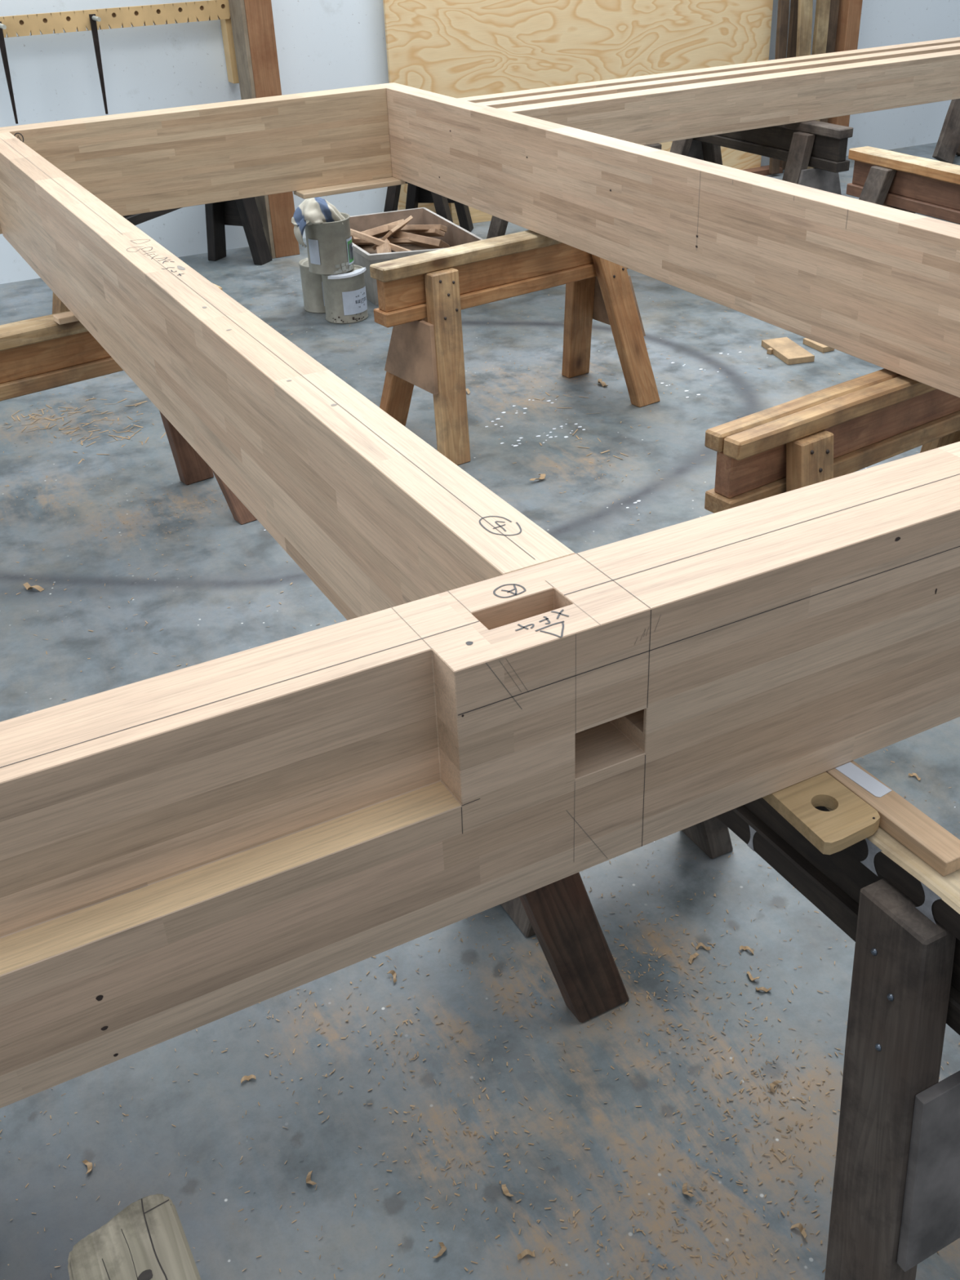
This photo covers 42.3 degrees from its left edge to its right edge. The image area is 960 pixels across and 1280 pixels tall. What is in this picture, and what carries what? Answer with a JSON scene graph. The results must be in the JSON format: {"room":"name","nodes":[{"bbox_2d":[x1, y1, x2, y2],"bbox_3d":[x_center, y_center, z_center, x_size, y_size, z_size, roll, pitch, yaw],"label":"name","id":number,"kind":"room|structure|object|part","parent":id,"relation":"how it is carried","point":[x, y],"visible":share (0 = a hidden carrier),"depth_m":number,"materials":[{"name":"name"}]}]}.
{"room":"carpentry workshop","nodes":[
{"label":"carpentry workshop","id":0,"kind":"room"},
{"bbox_2d":[0,142,959,1279],"bbox_3d":[0.697,-0.238,3.208,15.000,0.001,7.900,-17,35,-23],"label":"floor","id":1,"kind":"structure","parent":0,"point":[195,618],"depth_m":1.94,"materials":[{"name":"concrete"}]},
{"bbox_2d":[22,582,44,591],"bbox_3d":[-1.138,-0.134,3.159,0.055,0.015,0.022,11,34,20],"label":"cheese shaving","id":2,"kind":"object","parent":1,"relation":"on","point":[26,585],"visible":1,"depth_m":3.16,"materials":[{"name":"wood"}]},
{"bbox_2d":[82,1159,92,1173],"bbox_3d":[-0.542,0.729,1.720,0.012,0.005,0.023,-17,35,-23],"label":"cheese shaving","id":3,"kind":"object","parent":1,"relation":"on","point":[86,1162],"visible":1,"depth_m":1.72,"materials":[{"name":"wood"}]},
{"bbox_2d":[0,282,257,524],"bbox_3d":[-1.133,-0.547,3.315,1.081,0.556,0.444,-17,34,-21],"label":"sawhorse","id":4,"kind":"object","parent":1,"relation":"on","point":[40,353],"visible":0.35,"depth_m":3.29,"materials":[{"name":"brown wood"}]},
{"bbox_3d":[-1.177,-0.750,3.276,1.063,0.091,0.046,-23,37,-30],"label":"rail","id":5,"kind":"part","parent":4,"relation":"part of","materials":[{"name":"brown wood"}]},
{"bbox_3d":[-1.174,-0.694,3.310,1.083,0.041,0.076,-23,37,-30],"label":"rail","id":6,"kind":"part","parent":4,"relation":"part of","materials":[{"name":"beige wood"}]},
{"bbox_2d":[53,311,78,324],"bbox_3d":[-1.055,-0.851,3.255,0.116,0.017,0.045,-21,36,-27],"label":"block","id":7,"kind":"object","parent":4,"relation":"on","point":[68,317],"visible":0.42,"depth_m":3.23,"materials":[{"name":"wood"}]},
{"bbox_3d":[-0.885,-0.704,3.588,0.093,0.531,0.046,-27,34,-27],"label":"leg","id":8,"kind":"part","parent":4,"relation":"part of","materials":[{"name":"wood"}]},
{"bbox_3d":[-0.753,-0.615,3.434,0.094,0.626,0.040,-27,9,-29],"label":"leg","id":9,"kind":"part","parent":4,"relation":"part of","materials":[{"name":"wood"}]},
{"bbox_2d":[67,1194,201,1279],"bbox_3d":[-0.068,0.928,0.823,0.415,0.572,0.950,-17,35,-23],"label":"wood block","id":10,"kind":"object","parent":1,"relation":"on","point":[146,1240],"visible":1,"depth_m":1.00,"materials":[{"name":"grey wood"}]},
{"bbox_2d":[52,196,271,314],"bbox_3d":[-1.365,-1.777,5.315,0.424,0.572,1.170,12,34,22],"label":"sawhorse","id":11,"kind":"object","parent":1,"relation":"on","point":[244,212],"visible":0.23,"depth_m":5.76,"materials":[{"name":"black wood"}]},
{"bbox_3d":[-1.669,-1.547,5.001,0.044,0.568,0.094,24,35,13],"label":"leg","id":12,"kind":"part","parent":11,"relation":"part of","materials":[{"name":"beige wood"}]},
{"bbox_3d":[-1.372,-1.828,5.272,0.076,0.041,1.148,12,34,22],"label":"rail","id":13,"kind":"part","parent":11,"relation":"part of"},
{"bbox_3d":[-1.231,-2.031,5.756,0.046,0.551,0.094,19,40,16],"label":"leg","id":14,"kind":"part","parent":11,"relation":"part of","materials":[{"name":"wood"}]},
{"bbox_3d":[-1.071,-1.998,5.691,0.046,0.551,0.093,3,34,27],"label":"leg","id":15,"kind":"part","parent":11,"relation":"part of","materials":[{"name":"wood"}]},
{"bbox_2d":[240,1074,255,1083],"bbox_3d":[-0.343,0.648,1.835,0.022,0.007,0.012,-8,32,-9],"label":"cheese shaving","id":16,"kind":"object","parent":1,"relation":"on","point":[250,1077],"visible":1,"depth_m":1.83,"materials":[{"name":"wood"}]},
{"bbox_2d":[228,0,299,258],"bbox_3d":[-1.021,-3.220,5.128,0.138,3.200,0.167,-17,35,-23],"label":"timber post","id":17,"kind":"object","parent":1,"relation":"on","point":[251,20],"visible":0.6,"depth_m":5.49,"materials":[{"name":"wood"}]},
{"bbox_2d":[306,1170,316,1185],"bbox_3d":[-0.231,0.733,1.689,0.013,0.007,0.023,-14,33,-18],"label":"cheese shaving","id":18,"kind":"object","parent":1,"relation":"on","point":[308,1175],"visible":1,"depth_m":1.69,"materials":[{"name":"wood"}]},
{"bbox_2d":[298,257,325,313],"bbox_3d":[-0.650,-1.467,5.123,0.176,0.190,0.176,21,39,33],"label":"tin","id":19,"kind":"object","parent":1,"relation":"on","point":[312,283],"visible":0.39,"depth_m":5.07,"materials":[{"name":"metal"}]},
{"bbox_2d":[321,264,368,324],"bbox_3d":[-0.541,-1.393,4.984,0.176,0.202,0.185,-17,35,-23],"label":"tin","id":20,"kind":"object","parent":1,"relation":"on","point":[344,295],"visible":0.87,"depth_m":4.93,"materials":[{"name":"metal"}]},
{"bbox_2d":[304,212,354,275],"bbox_3d":[-0.596,-1.567,4.907,0.184,0.200,0.184,-17,35,-23],"label":"tin","id":21,"kind":"object","parent":20,"relation":"on","point":[330,251],"visible":0.82,"depth_m":4.85,"materials":[{"name":"metal"}]},
{"bbox_2d":[291,196,345,248],"bbox_3d":[-0.626,-1.642,4.847,0.228,0.170,0.179,-17,35,-23],"label":"rag","id":22,"kind":"object","parent":21,"relation":"in","point":[314,211],"visible":0.84,"depth_m":4.78,"materials":[{"name":"fabric"}]},
{"bbox_2d":[386,969,396,982],"bbox_3d":[-0.138,0.540,1.996,0.013,0.006,0.024,-22,37,-29],"label":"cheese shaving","id":23,"kind":"object","parent":1,"relation":"on","point":[393,972],"visible":1,"depth_m":2.00,"materials":[{"name":"wood"}]},
{"bbox_2d":[349,207,483,305],"bbox_3d":[-0.339,-1.660,5.390,0.528,0.214,0.827,-14,33,-18],"label":"plastic crate","id":24,"kind":"object","parent":1,"relation":"on","point":[455,235],"visible":0.37,"depth_m":5.46,"materials":[{"name":"plastic"}]},
{"bbox_2d":[350,228,410,252],"bbox_3d":[-0.435,-1.694,5.280,0.453,0.087,0.044,23,40,35],"label":"oak offcut","id":25,"kind":"object","parent":24,"relation":"in","point":[356,233],"visible":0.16,"depth_m":5.27,"materials":[{"name":"wood"}]},
{"bbox_2d":[356,237,430,253],"bbox_3d":[-0.335,-1.652,5.458,0.446,0.127,0.580,-17,35,-23],"label":"heap","id":26,"kind":"object","parent":24,"relation":"in","point":[368,248],"visible":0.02,"depth_m":5.50,"materials":[{"name":"wood"}]},
{"bbox_2d":[351,219,404,239],"bbox_3d":[-0.468,-1.823,5.565,0.278,0.088,0.092,-23,37,-29],"label":"oak offcut","id":27,"kind":"object","parent":26,"relation":"on","point":[380,231],"visible":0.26,"depth_m":5.53,"materials":[{"name":"wood"}]},
{"bbox_2d":[387,224,447,232],"bbox_3d":[-0.289,-1.819,5.494,0.322,0.075,0.054,18,37,29],"label":"oak offcut","id":28,"kind":"object","parent":27,"relation":"on","point":[410,228],"visible":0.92,"depth_m":5.45,"materials":[{"name":"wood"}]},
{"bbox_2d":[376,238,391,253],"bbox_3d":[-0.399,-1.614,5.191,0.059,0.080,0.201,-5,32,-5],"label":"oak offcut","id":29,"kind":"object","parent":26,"relation":"on","point":[385,247],"visible":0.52,"depth_m":5.21,"materials":[{"name":"wood"}]},
{"bbox_2d":[351,238,416,244],"bbox_3d":[-0.392,-1.723,5.369,0.342,0.042,0.043,5,32,11],"label":"oak offcut","id":30,"kind":"object","parent":26,"relation":"on","point":[394,241],"visible":0.44,"depth_m":5.36,"materials":[{"name":"wood"}]},
{"bbox_2d":[372,215,413,249],"bbox_3d":[-0.378,-1.762,5.374,0.113,0.113,0.196,12,35,23],"label":"oak offcut","id":31,"kind":"object","parent":26,"relation":"on","point":[402,224],"visible":0.82,"depth_m":5.33,"materials":[{"name":"wood"}]},
{"bbox_2d":[391,230,449,248],"bbox_3d":[-0.257,-1.719,5.349,0.255,0.082,0.083,17,37,29],"label":"oak offcut","id":32,"kind":"object","parent":26,"relation":"on","point":[421,241],"visible":0.66,"depth_m":5.31,"materials":[{"name":"wood"}]},
{"bbox_2d":[409,228,444,236],"bbox_3d":[-0.243,-1.805,5.504,0.052,0.092,0.287,-19,35,-24],"label":"oak offcut","id":33,"kind":"object","parent":26,"relation":"on","point":[431,232],"visible":0.68,"depth_m":5.42,"materials":[{"name":"wood"}]},
{"bbox_2d":[383,181,473,231],"bbox_3d":[-0.257,-2.188,5.902,0.384,0.572,0.550,4,32,10],"label":"sawhorse","id":34,"kind":"object","parent":1,"relation":"on","point":[415,194],"visible":0.09,"depth_m":6.08,"materials":[{"name":"wood"}]},
{"bbox_3d":[-0.402,-2.066,5.753,0.045,0.562,0.094,15,30,3],"label":"leg","id":35,"kind":"part","parent":34,"relation":"part of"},
{"bbox_3d":[-0.318,-2.276,6.088,0.045,0.556,0.094,13,36,4],"label":"leg","id":36,"kind":"part","parent":34,"relation":"part of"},
{"bbox_3d":[-0.190,-2.053,5.715,0.045,0.562,0.094,-8,26,17],"label":"leg","id":37,"kind":"part","parent":34,"relation":"part of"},
{"bbox_3d":[-0.126,-2.264,6.053,0.045,0.556,0.094,-6,33,16],"label":"leg","id":38,"kind":"part","parent":34,"relation":"part of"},
{"bbox_2d":[432,1242,446,1257],"bbox_3d":[-0.051,0.784,1.593,0.013,0.006,0.025,8,33,17],"label":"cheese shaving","id":39,"kind":"object","parent":1,"relation":"on","point":[443,1248],"visible":1,"depth_m":1.59,"materials":[{"name":"wood"}]},
{"bbox_2d":[450,203,492,225],"bbox_3d":[0.097,-2.331,6.311,0.549,0.360,0.079,-14,33,-17],"label":"plywood offcut","id":40,"kind":"object","parent":1,"relation":"on","point":[477,215],"visible":0.02,"depth_m":6.31,"materials":[{"name":"wood"}]},
{"bbox_2d":[0,247,959,1279],"bbox_3d":[0.028,-0.600,3.843,3.909,0.002,5.346,-17,35,-23],"label":"chips","id":41,"kind":"object","parent":1,"relation":"on","point":[17,416],"visible":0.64,"depth_m":1.80,"materials":[{"name":"brown wood"}]},
{"bbox_2d":[502,1184,513,1196],"bbox_3d":[0.036,0.737,1.662,0.009,0.006,0.024,-17,34,-22],"label":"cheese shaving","id":42,"kind":"object","parent":1,"relation":"on","point":[504,1188],"visible":1,"depth_m":1.66,"materials":[{"name":"wood"}]},
{"bbox_2d":[369,230,660,465],"bbox_3d":[0.118,-0.977,3.906,0.986,0.572,0.414,-22,36,-28],"label":"sawhorse","id":43,"kind":"object","parent":1,"relation":"on","point":[423,296],"visible":0.82,"depth_m":3.74,"materials":[{"name":"brown wood"}]},
{"bbox_3d":[-0.227,-0.896,3.836,0.094,0.579,0.045,-16,48,-35],"label":"leg","id":44,"kind":"part","parent":43,"relation":"part of","materials":[{"name":"brown wood"}]},
{"bbox_3d":[-0.095,-0.801,3.673,0.094,0.579,0.045,-13,17,-31],"label":"leg","id":45,"kind":"part","parent":43,"relation":"part of","materials":[{"name":"beige wood"}]},
{"bbox_3d":[0.110,-1.149,3.801,0.966,0.091,0.046,-22,36,-28],"label":"rail","id":46,"kind":"part","parent":43,"relation":"part of","materials":[{"name":"brown wood"}]},
{"bbox_3d":[0.113,-1.094,3.835,0.986,0.041,0.076,-22,36,-28],"label":"rail","id":47,"kind":"part","parent":43,"relation":"part of","materials":[{"name":"brown wood"}]},
{"bbox_3d":[0.333,-1.121,4.161,0.094,0.579,0.045,-27,53,-22],"label":"leg","id":48,"kind":"part","parent":43,"relation":"part of","materials":[{"name":"brown wood"}]},
{"bbox_3d":[0.466,-1.026,3.997,0.094,0.579,0.044,-30,26,-25],"label":"leg","id":49,"kind":"part","parent":43,"relation":"part of","materials":[{"name":"brown wood"}]},
{"bbox_2d":[516,1248,535,1259],"bbox_3d":[0.058,0.784,1.585,0.023,0.006,0.012,-8,32,-9],"label":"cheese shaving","id":50,"kind":"object","parent":1,"relation":"on","point":[526,1251],"visible":1,"depth_m":1.58,"materials":[{"name":"wood"}]},
{"bbox_2d":[528,473,545,480],"bbox_3d":[0.171,-0.471,3.608,0.031,0.013,0.057,16,36,27],"label":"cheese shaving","id":51,"kind":"object","parent":1,"relation":"on","point":[542,476],"visible":1,"depth_m":3.61,"materials":[{"name":"wood"}]},
{"bbox_2d":[519,872,629,1022],"bbox_3d":[-0.367,0.402,1.700,1.145,0.572,0.424,-18,35,-24],"label":"sawhorse","id":52,"kind":"object","parent":1,"relation":"on","point":[561,914],"visible":0.06,"depth_m":1.86,"materials":[{"name":"wood"}]},
{"bbox_2d":[0,131,574,620],"bbox_3d":[-0.719,-0.699,2.674,0.089,0.308,3.351,-17,35,-23],"label":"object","id":53,"kind":"structure","parent":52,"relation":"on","point":[378,518],"depth_m":1.95,"materials":[{"name":"brown wood"}]},
{"bbox_2d":[0,84,405,234],"bbox_3d":[-1.038,-1.603,4.176,1.635,0.317,0.176,-17,35,-23],"label":"beam","id":54,"kind":"structure","parent":53,"relation":"attached to","point":[335,141],"depth_m":4.22,"materials":[{"name":"brown wood"}]},
{"bbox_2d":[486,143,662,239],"bbox_3d":[0.417,-1.983,5.519,0.414,0.572,1.200,-17,35,-23],"label":"sawhorse","id":55,"kind":"object","parent":1,"relation":"on","point":[498,226],"visible":0.03,"depth_m":5.85,"materials":[{"name":"grey wood"}]},
{"bbox_3d":[0.133,-2.109,5.782,0.045,0.579,0.094,-3,37,-30],"label":"leg","id":56,"kind":"part","parent":55,"relation":"part of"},
{"bbox_2d":[382,0,773,213],"bbox_3d":[0.571,-2.921,6.386,2.230,1.250,0.021,-16,34,-21],"label":"plywood sheet","id":57,"kind":"object","parent":1,"relation":"on","point":[452,48],"visible":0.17,"depth_m":6.24,"materials":[{"name":"wood"}]},
{"bbox_2d":[597,378,608,386],"bbox_3d":[0.419,-0.882,4.260,0.022,0.014,0.057,-13,33,-16],"label":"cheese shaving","id":58,"kind":"object","parent":1,"relation":"on","point":[599,380],"visible":1,"depth_m":4.25,"materials":[{"name":"wood"}]},
{"bbox_2d":[263,351,955,842],"bbox_3d":[0.590,-0.280,3.283,1.983,0.001,2.295,-17,35,-23],"label":"wood shavings","id":59,"kind":"object","parent":1,"relation":"on","point":[739,352],"visible":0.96,"depth_m":3.97,"materials":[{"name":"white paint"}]},
{"bbox_2d":[682,1182,693,1196],"bbox_3d":[0.275,0.732,1.652,0.012,0.006,0.022,-12,33,-15],"label":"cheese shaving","id":60,"kind":"object","parent":1,"relation":"on","point":[684,1186],"visible":1,"depth_m":1.65,"materials":[{"name":"wood"}]},
{"bbox_2d":[688,952,699,964],"bbox_3d":[0.344,0.513,2.005,0.010,0.005,0.023,25,41,37],"label":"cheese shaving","id":61,"kind":"object","parent":1,"relation":"on","point":[695,955],"visible":1,"depth_m":2.00,"materials":[{"name":"wood"}]},
{"bbox_2d":[695,942,711,950],"bbox_3d":[0.364,0.500,2.025,0.025,0.006,0.013,3,32,9],"label":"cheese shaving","id":62,"kind":"object","parent":1,"relation":"on","point":[700,944],"visible":1,"depth_m":2.02,"materials":[{"name":"wood"}]},
{"bbox_2d":[500,797,959,1279],"bbox_3d":[0.416,0.354,1.739,0.429,0.552,0.920,-17,35,-23],"label":"sawhorse","id":63,"kind":"object","parent":1,"relation":"on","point":[895,1203],"visible":0.41,"depth_m":1.42,"materials":[{"name":"wood"}]},
{"bbox_2d":[0,441,959,1108],"bbox_3d":[0.060,0.095,1.327,3.750,0.309,0.140,-17,35,-23],"label":"beam","id":64,"kind":"structure","parent":63,"relation":"on","point":[184,850],"depth_m":1.22,"materials":[{"name":"brown wood"}]},
{"bbox_3d":[0.126,0.240,1.985,0.050,0.541,0.102,-5,32,-30],"label":"leg","id":65,"kind":"part","parent":63,"relation":"part of","materials":[{"name":"wood"}]},
{"bbox_3d":[0.336,0.174,2.077,0.049,0.555,0.102,-32,42,-12],"label":"leg","id":66,"kind":"part","parent":63,"relation":"part of","materials":[{"name":"wood"}]},
{"bbox_2d":[762,771,879,854],"bbox_3d":[0.391,0.189,1.461,0.088,0.019,0.152,-17,35,-23],"label":"block","id":67,"kind":"object","parent":63,"relation":"on","point":[851,820],"visible":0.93,"depth_m":1.43,"materials":[{"name":"wood"}]},
{"bbox_3d":[0.393,0.252,1.665,0.076,0.041,0.920,-17,35,-23],"label":"rail","id":68,"kind":"part","parent":63,"relation":"part of","materials":[{"name":"wood"}]},
{"bbox_3d":[0.391,0.198,1.631,0.046,0.089,0.900,-17,35,-23],"label":"rail","id":69,"kind":"part","parent":63,"relation":"part of","materials":[{"name":"wood"}]},
{"bbox_3d":[0.472,0.556,1.446,0.050,0.567,0.101,-7,16,-28],"label":"leg","id":70,"kind":"part","parent":63,"relation":"part of","materials":[{"name":"wood"}]},
{"bbox_2d":[826,760,959,876],"bbox_3d":[0.467,0.190,1.458,0.042,0.020,0.249,-17,35,-23],"label":"batten","id":71,"kind":"object","parent":63,"relation":"on","point":[935,846],"visible":0.45,"depth_m":1.41,"materials":[{"name":"wood"}]},
{"bbox_2d":[835,761,892,797],"bbox_3d":[0.456,0.166,1.477,0.024,0.001,0.069,-19,35,-25],"label":"paper slip","id":72,"kind":"object","parent":71,"relation":"on","point":[853,772],"visible":1,"depth_m":1.48,"materials":[{"name":"paper"}]},
{"bbox_2d":[739,945,753,954],"bbox_3d":[0.433,0.502,2.016,0.024,0.007,0.013,7,33,15],"label":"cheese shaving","id":73,"kind":"object","parent":1,"relation":"on","point":[741,947],"visible":1,"depth_m":2.02,"materials":[{"name":"wood"}]},
{"bbox_2d":[746,971,759,981],"bbox_3d":[0.430,0.532,1.966,0.024,0.007,0.013,26,41,38],"label":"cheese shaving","id":74,"kind":"object","parent":1,"relation":"on","point":[748,973],"visible":1,"depth_m":1.97,"materials":[{"name":"wood"}]},
{"bbox_2d":[670,120,853,195],"bbox_3d":[1.225,-2.106,5.660,0.414,0.572,1.195,-17,35,-23],"label":"sawhorse","id":75,"kind":"object","parent":1,"relation":"on","point":[822,146],"visible":0.34,"depth_m":5.27,"materials":[{"name":"grey wood"}]},
{"bbox_3d":[0.930,-2.242,5.940,0.045,0.566,0.094,-3,31,-30],"label":"leg","id":76,"kind":"part","parent":75,"relation":"part of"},
{"bbox_2d":[457,36,959,102],"bbox_3d":[1.417,-2.515,5.589,3.850,0.186,0.085,-17,35,-23],"label":"beam","id":77,"kind":"structure","parent":75,"relation":"on","point":[477,99],"depth_m":5.32,"materials":[{"name":"brown wood"}]},
{"bbox_3d":[1.133,-2.306,6.029,0.045,0.566,0.094,-30,42,-14],"label":"leg","id":78,"kind":"part","parent":75,"relation":"part of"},
{"bbox_2d":[475,42,959,108],"bbox_3d":[1.490,-2.446,5.471,3.850,0.186,0.085,-17,35,-23],"label":"beam","id":79,"kind":"structure","parent":75,"relation":"on","point":[505,103],"depth_m":5.18,"materials":[{"name":"brown wood"}]},
{"bbox_2d":[498,49,959,145],"bbox_3d":[1.579,-2.362,5.328,3.850,0.186,0.110,-17,35,-23],"label":"beam","id":80,"kind":"structure","parent":75,"relation":"on","point":[646,117],"depth_m":5.08,"materials":[{"name":"brown wood"}]},
{"bbox_3d":[1.220,-2.223,5.588,0.076,0.041,1.195,-17,35,-23],"label":"rail","id":81,"kind":"part","parent":75,"relation":"part of","materials":[{"name":"wood"}]},
{"bbox_3d":[1.217,-2.278,5.554,0.046,0.091,1.175,-17,35,-23],"label":"rail","id":82,"kind":"part","parent":75,"relation":"part of","materials":[{"name":"wood"}]},
{"bbox_3d":[1.318,-1.874,5.312,0.045,0.566,0.094,-3,25,-30],"label":"leg","id":83,"kind":"part","parent":75,"relation":"part of","materials":[{"name":"wood"}]},
{"bbox_2d":[742,164,782,175],"bbox_3d":[1.586,-2.661,7.053,0.251,0.030,0.100,-15,34,-19],"label":"wood block","id":84,"kind":"object","parent":1,"relation":"on","point":[764,170],"visible":0.32,"depth_m":7.02,"materials":[{"name":"wood"}]},
{"bbox_2d":[755,986,771,992],"bbox_3d":[0.444,0.546,1.943,0.025,0.007,0.008,3,32,10],"label":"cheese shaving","id":85,"kind":"object","parent":1,"relation":"on","point":[762,988],"visible":1,"depth_m":1.94,"materials":[{"name":"wood"}]},
{"bbox_2d":[766,347,773,354],"bbox_3d":[1.055,-1.044,4.474,0.046,0.018,0.018,-26,38,-33],"label":"stub","id":86,"kind":"object","parent":1,"relation":"on","point":[770,350],"visible":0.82,"depth_m":4.46,"materials":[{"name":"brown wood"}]},
{"bbox_2d":[768,1080,782,1093],"bbox_3d":[0.425,0.642,1.789,0.015,0.006,0.022,16,36,27],"label":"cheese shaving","id":87,"kind":"object","parent":1,"relation":"on","point":[774,1083],"visible":1,"depth_m":1.79,"materials":[{"name":"wood"}]},
{"bbox_2d":[768,0,789,173],"bbox_3d":[1.600,-3.439,6.517,0.058,1.886,0.033,-17,33,-20],"label":"board","id":88,"kind":"object","parent":1,"relation":"on","point":[783,5],"visible":0.48,"depth_m":6.63,"materials":[{"name":"wood"}]},
{"bbox_2d":[761,337,814,364],"bbox_3d":[1.103,-1.038,4.458,0.100,0.022,0.222,-9,32,-11],"label":"wood offcut","id":89,"kind":"object","parent":1,"relation":"on","point":[790,353],"visible":1,"depth_m":4.43,"materials":[{"name":"wood"}]},
{"bbox_2d":[779,0,798,169],"bbox_3d":[1.717,-3.502,6.611,0.124,1.886,0.033,-16,32,-21],"label":"board","id":90,"kind":"object","parent":1,"relation":"on","point":[793,27],"visible":0.18,"depth_m":6.71,"materials":[{"name":"wood"}]},
{"bbox_2d":[790,1222,806,1238],"bbox_3d":[0.412,0.759,1.599,0.013,0.006,0.024,-27,39,-34],"label":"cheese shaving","id":91,"kind":"object","parent":1,"relation":"on","point":[799,1225],"visible":1,"depth_m":1.60,"materials":[{"name":"wood"}]},
{"bbox_2d":[795,0,813,57],"bbox_3d":[1.704,-3.424,6.487,0.174,1.891,0.066,4,32,10],"label":"board","id":92,"kind":"object","parent":1,"relation":"on","point":[805,7],"visible":0.31,"depth_m":6.58,"materials":[{"name":"wood"}]},
{"bbox_2d":[802,337,834,352],"bbox_3d":[1.228,-1.072,4.505,0.050,0.020,0.120,-15,34,-19],"label":"wood offcut","id":93,"kind":"object","parent":1,"relation":"on","point":[821,348],"visible":0.68,"depth_m":4.48,"materials":[{"name":"wood"}]},
{"bbox_2d":[807,0,831,168],"bbox_3d":[1.824,-3.477,6.562,0.078,1.886,0.032,-16,33,-21],"label":"board","id":94,"kind":"object","parent":1,"relation":"on","point":[821,18],"visible":0.35,"depth_m":6.66,"materials":[{"name":"wood"}]},
{"bbox_2d":[819,0,839,122],"bbox_3d":[1.883,-3.519,6.622,0.088,1.881,0.042,-15,33,-21],"label":"board","id":95,"kind":"object","parent":1,"relation":"on","point":[834,4],"visible":0.25,"depth_m":6.73,"materials":[{"name":"wood"}]},
{"bbox_2d":[704,368,959,513],"bbox_3d":[0.898,-0.319,2.779,1.038,0.572,0.414,-22,37,-28],"label":"sawhorse","id":96,"kind":"object","parent":1,"relation":"on","point":[851,426],"visible":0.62,"depth_m":2.50,"materials":[{"name":"beige wood"}]},
{"bbox_2d":[375,82,959,397],"bbox_3d":[0.473,-1.107,3.242,0.080,0.299,3.459,-17,35,-23],"label":"timber beam","id":97,"kind":"structure","parent":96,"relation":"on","point":[876,284],"depth_m":3.00,"materials":[{"name":"brown wood"}]},
{"bbox_3d":[0.673,-0.137,2.536,0.094,0.579,0.045,-13,17,-31],"label":"leg","id":98,"kind":"part","parent":96,"relation":"part of","materials":[{"name":"beige wood"}]},
{"bbox_3d":[1.125,-0.468,3.041,0.094,0.579,0.045,-28,53,-22],"label":"leg","id":99,"kind":"part","parent":96,"relation":"part of","materials":[{"name":"beige wood"}]},
{"bbox_2d":[827,0,862,126],"bbox_3d":[1.964,-4.089,6.319,0.090,3.200,0.120,-16,34,-21],"label":"timber post","id":100,"kind":"object","parent":1,"relation":"on","point":[850,11],"visible":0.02,"depth_m":6.74,"materials":[{"name":"wood"}]},
{"bbox_2d":[846,146,959,224],"bbox_3d":[1.713,-1.362,4.414,0.414,0.572,1.186,-16,34,-21],"label":"sawhorse","id":101,"kind":"object","parent":1,"relation":"on","point":[908,183],"visible":0.61,"depth_m":4.52,"materials":[{"name":"brown wood"}]},
{"bbox_3d":[1.422,-1.508,4.709,0.045,0.573,0.094,-3,35,-29],"label":"leg","id":102,"kind":"part","parent":101,"relation":"part of","materials":[{"name":"wood"}]},
{"bbox_3d":[1.629,-1.568,4.793,0.045,0.573,0.094,-29,44,-13],"label":"leg","id":103,"kind":"part","parent":101,"relation":"part of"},
{"bbox_3d":[1.708,-1.479,4.343,0.076,0.041,1.186,-16,34,-21],"label":"rail","id":104,"kind":"part","parent":101,"relation":"part of","materials":[{"name":"wood"}]},
{"bbox_3d":[1.705,-1.534,4.309,0.046,0.091,1.166,-16,34,-21],"label":"rail","id":105,"kind":"part","parent":101,"relation":"part of","materials":[{"name":"wood"}]},
{"bbox_2d":[908,773,920,780],"bbox_3d":[0.834,0.261,2.379,0.025,0.006,0.013,20,38,32],"label":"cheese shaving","id":106,"kind":"object","parent":1,"relation":"on","point":[909,774],"visible":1,"depth_m":2.38,"materials":[{"name":"wood"}]},
{"bbox_2d":[932,98,959,164],"bbox_3d":[2.715,-2.991,7.039,0.094,0.539,0.374,24,40,36],"label":"sawhorse leg","id":107,"kind":"object","parent":1,"relation":"on","point":[948,141],"visible":0.82,"depth_m":7.04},
{"bbox_2d":[955,143,959,155],"bbox_3d":[2.853,-3.106,7.214,0.094,0.539,0.374,24,40,36],"label":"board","id":108,"kind":"object","parent":1,"relation":"on","point":[957,153],"visible":0.02,"depth_m":7.24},
{"bbox_2d":[0,0,959,284],"bbox_3d":[-0.618,-3.572,5.497,16.000,3.420,0.122,-16,34,-21],"label":"wall","id":109,"kind":"structure","parent":0,"point":[322,45],"depth_m":5.71,"materials":[{"name":"paint"}]},
{"bbox_2d":[0,0,239,84],"bbox_3d":[-1.874,-2.453,5.249,1.788,0.342,0.107,-17,35,-23],"label":"peg rack","id":110,"kind":"object","parent":109,"relation":"attached to","point":[211,10],"visible":0.98,"depth_m":5.32,"materials":[{"name":"yellow wood"}]},
{"bbox_2d":[0,21,17,124],"bbox_3d":[-1.963,-2.362,5.184,0.027,0.394,0.132,-19,35,-25],"label":"bar","id":111,"kind":"object","parent":110,"relation":"hanging from","point":[2,46],"visible":1,"depth_m":5.18,"materials":[{"name":"metal"}]},
{"bbox_3d":[-1.966,-2.518,5.090,0.018,0.018,0.131,-20,37,-26],"label":"handle","id":112,"kind":"part","parent":111,"relation":"part of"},
{"bbox_2d":[88,13,107,114],"bbox_3d":[-1.619,-2.461,5.318,0.027,0.394,0.132,-19,35,-25],"label":"bar","id":113,"kind":"object","parent":110,"relation":"hanging from","point":[93,19],"visible":1,"depth_m":5.30,"materials":[{"name":"metal"}]},
{"bbox_3d":[-1.623,-2.617,5.225,0.018,0.018,0.131,-20,37,-26],"label":"handle","id":114,"kind":"part","parent":113,"relation":"part of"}
]}

